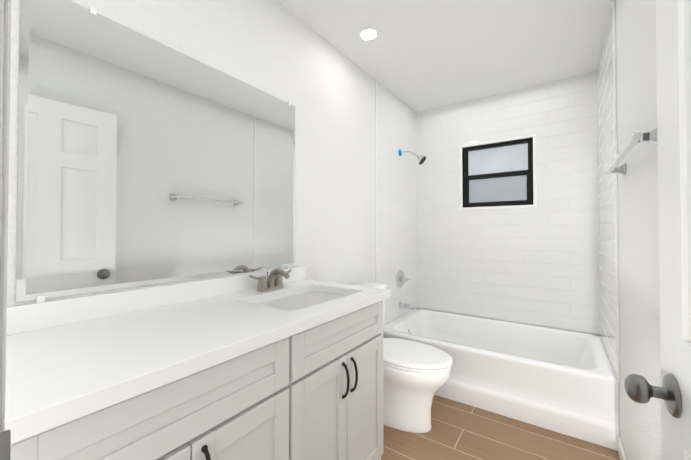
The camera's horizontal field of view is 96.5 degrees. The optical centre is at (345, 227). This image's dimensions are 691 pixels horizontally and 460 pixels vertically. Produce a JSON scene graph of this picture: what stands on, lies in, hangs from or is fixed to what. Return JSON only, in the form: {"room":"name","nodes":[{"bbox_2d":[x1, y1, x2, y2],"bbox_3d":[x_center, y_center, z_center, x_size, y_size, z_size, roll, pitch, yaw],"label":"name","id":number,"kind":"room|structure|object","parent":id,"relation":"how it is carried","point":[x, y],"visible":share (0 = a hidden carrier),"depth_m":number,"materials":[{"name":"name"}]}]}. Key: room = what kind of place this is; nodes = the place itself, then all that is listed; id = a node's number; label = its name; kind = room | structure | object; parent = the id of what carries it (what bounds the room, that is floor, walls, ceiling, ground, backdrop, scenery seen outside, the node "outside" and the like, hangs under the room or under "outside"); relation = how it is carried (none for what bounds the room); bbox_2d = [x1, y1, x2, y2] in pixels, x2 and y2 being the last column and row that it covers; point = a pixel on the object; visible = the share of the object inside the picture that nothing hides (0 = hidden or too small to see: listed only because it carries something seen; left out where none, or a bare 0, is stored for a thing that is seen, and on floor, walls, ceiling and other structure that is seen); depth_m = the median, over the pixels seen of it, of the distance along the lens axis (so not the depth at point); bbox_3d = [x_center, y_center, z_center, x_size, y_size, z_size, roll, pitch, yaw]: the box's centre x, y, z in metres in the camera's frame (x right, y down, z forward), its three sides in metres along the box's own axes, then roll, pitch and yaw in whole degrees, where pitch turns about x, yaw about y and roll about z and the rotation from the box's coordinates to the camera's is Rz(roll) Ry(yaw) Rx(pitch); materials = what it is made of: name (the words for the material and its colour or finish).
{"room":"bathroom","nodes":[
{"label":"bathroom","id":0,"kind":"room"},
{"bbox_2d":[7,0,374,306],"bbox_3d":[-0.528,-0.016,1.542,0.120,2.440,4.550,-1,-1,35],"label":"wall","id":1,"kind":"structure","parent":0,"point":[280,51],"depth_m":1.83,"materials":[{"name":"white paint"}]},
{"bbox_2d":[16,0,294,302],"bbox_3d":[-0.605,-0.245,1.321,0.008,0.942,1.105,-1,-1,35],"label":"mirror","id":2,"kind":"object","parent":1,"relation":"attached to","point":[143,160],"visible":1,"depth_m":1.10,"materials":[{"name":"clear glass"}]},
{"bbox_2d":[6,266,304,333],"bbox_3d":[-0.616,0.263,1.288,0.019,0.076,1.306,-1,-1,35],"label":"backsplash","id":3,"kind":"structure","parent":1,"relation":"attached to","point":[32,316],"depth_m":1.05,"materials":[{"name":"white stone"}]},
{"bbox_2d":[375,80,416,324],"bbox_3d":[0.505,-0.188,2.911,0.012,2.059,0.887,-1,-1,35],"label":"wall tile","id":4,"kind":"structure","parent":1,"relation":"attached to","point":[395,198],"depth_m":2.84,"materials":[{"name":"white tile"}]},
{"bbox_2d":[396,270,410,287],"bbox_3d":[0.552,0.488,2.898,0.073,0.170,0.191,-1,-1,35],"label":"shower valve","id":5,"kind":"object","parent":4,"relation":"attached to","point":[401,279],"visible":1,"depth_m":2.87,"materials":[{"name":"silver metal"}]},
{"bbox_2d":[399,302,414,310],"bbox_3d":[0.577,0.732,2.865,0.149,0.075,0.060,-1,-1,35],"label":"tub spout","id":6,"kind":"object","parent":4,"relation":"attached to","point":[406,306],"visible":1,"depth_m":2.85,"materials":[{"name":"silver metal"}]},
{"bbox_2d":[398,149,425,164],"bbox_3d":[0.620,-0.654,2.854,0.253,0.170,0.094,-1,-1,35],"label":"shower head","id":7,"kind":"object","parent":4,"relation":"attached to","point":[421,159],"visible":1,"depth_m":2.82},
{"bbox_2d":[277,0,612,112],"bbox_3d":[0.264,-1.269,0.965,2.160,0.050,4.680,-1,-1,35],"label":"ceiling","id":8,"kind":"structure","parent":0,"point":[417,56],"depth_m":2.04,"materials":[{"name":"white paint"}]},
{"bbox_2d":[359,27,377,39],"bbox_3d":[0.147,-1.226,1.960,0.124,0.007,0.124,-1,-1,35],"label":"recessed light","id":9,"kind":"object","parent":8,"relation":"in","point":[369,33],"visible":1,"depth_m":1.95,"materials":[{"name":"white"}]},
{"bbox_2d":[381,395,619,459],"bbox_3d":[0.264,1.221,0.931,2.160,0.050,4.680,-1,-1,35],"label":"floor","id":10,"kind":"structure","parent":0,"point":[460,431],"depth_m":1.74,"materials":[{"name":"brown wood"}]},
{"bbox_2d":[10,294,390,459],"bbox_3d":[-0.390,0.767,1.114,0.580,0.863,1.288,-1,-1,35],"label":"bathroom vanity","id":11,"kind":"object","parent":10,"relation":"on","point":[238,367],"depth_m":0.88,"materials":[{"name":"white paint"}]},
{"bbox_2d":[5,278,390,433],"bbox_3d":[-0.388,0.318,1.129,0.573,0.038,1.306,-1,-1,35],"label":"countertop","id":12,"kind":"structure","parent":11,"relation":"on","point":[52,372],"depth_m":0.78,"materials":[{"name":"white stone"}]},
{"bbox_2d":[249,268,291,291],"bbox_3d":[-0.327,0.250,1.484,0.151,0.105,0.263,-1,-1,35],"label":"faucet","id":13,"kind":"object","parent":12,"relation":"on","point":[274,281],"visible":1,"depth_m":1.48,"materials":[{"name":"silver metal"}]},
{"bbox_2d":[261,290,336,309],"bbox_3d":[-0.181,0.407,1.380,0.342,0.159,0.481,-1,-1,35],"label":"sink","id":14,"kind":"object","parent":12,"relation":"in","point":[303,297],"depth_m":1.47,"materials":[{"name":"white ceramic"}]},
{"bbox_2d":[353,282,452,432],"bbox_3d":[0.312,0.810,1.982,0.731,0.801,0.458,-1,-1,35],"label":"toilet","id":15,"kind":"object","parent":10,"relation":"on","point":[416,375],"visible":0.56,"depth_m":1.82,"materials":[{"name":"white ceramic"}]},
{"bbox_2d":[383,308,619,449],"bbox_3d":[1.115,1.027,2.461,1.508,0.380,0.899,-1,-1,35],"label":"bathtub","id":16,"kind":"object","parent":10,"relation":"on","point":[563,381],"visible":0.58,"depth_m":2.04,"materials":[{"name":"white ceramic"}]},
{"bbox_2d":[422,137,598,334],"bbox_3d":[1.407,0.003,2.893,1.510,2.440,0.120,-1,-1,35],"label":"wall","id":17,"kind":"structure","parent":0,"point":[497,319],"depth_m":2.83,"materials":[{"name":"white tile"}]},
{"bbox_2d":[459,134,536,209],"bbox_3d":[1.404,-0.485,2.869,0.650,0.645,0.094,-1,-1,35],"label":"window","id":18,"kind":"structure","parent":17,"relation":"in","point":[498,174],"depth_m":2.86,"materials":[{"name":"black"}]},
{"bbox_2d":[417,72,599,334],"bbox_3d":[1.370,-0.189,2.843,1.490,2.059,0.010,-1,-1,35],"label":"wall tile","id":19,"kind":"structure","parent":17,"relation":"attached to","point":[538,265],"depth_m":2.71,"materials":[{"name":"white tile"}]},
{"bbox_2d":[616,0,661,459],"bbox_3d":[1.166,-0.022,1.123,0.120,2.440,3.300,-1,-1,35],"label":"wall","id":20,"kind":"structure","parent":0,"point":[640,425],"depth_m":1.23,"materials":[{"name":"white paint"}]},
{"bbox_2d":[597,0,619,381],"bbox_3d":[1.722,-0.200,2.038,0.012,2.059,0.927,-1,-1,35],"label":"wall tile","id":21,"kind":"structure","parent":20,"relation":"attached to","point":[608,207],"depth_m":1.89,"materials":[{"name":"white tile"}]},
{"bbox_2d":[617,435,626,459],"bbox_3d":[0.858,1.151,0.781,0.012,0.085,2.142,-1,-1,35],"label":"baseboard","id":22,"kind":"structure","parent":20,"relation":"attached to","point":[621,452],"depth_m":1.58,"materials":[{"name":"white paint"}]},
{"bbox_2d":[606,128,657,175],"bbox_3d":[1.123,-0.278,1.230,0.067,0.052,0.720,-1,-1,35],"label":"towel rail","id":23,"kind":"object","parent":20,"relation":"attached to","point":[651,137],"visible":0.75,"depth_m":1.04,"materials":[{"name":"silver metal"}]},
{"bbox_2d":[624,0,690,459],"bbox_3d":[0.447,0.167,0.338,0.142,2.025,0.713,-1,-1,35],"label":"door","id":24,"kind":"structure","parent":20,"relation":"in","point":[673,62],"depth_m":0.56,"materials":[{"name":"white paint"}]},
{"bbox_3d":[-0.413,-0.033,0.283,1.510,2.440,0.115,-1,-1,35],"label":"wall","id":25,"kind":"structure","parent":0,"visible":0},
{"bbox_2d":[0,0,10,459],"bbox_3d":[-0.128,0.139,0.092,0.825,2.091,0.132,-1,-1,35],"label":"door frame","id":26,"kind":"structure","parent":25,"relation":"attached to","point":[5,59],"depth_m":0.35,"materials":[{"name":"white paint"}]}
]}

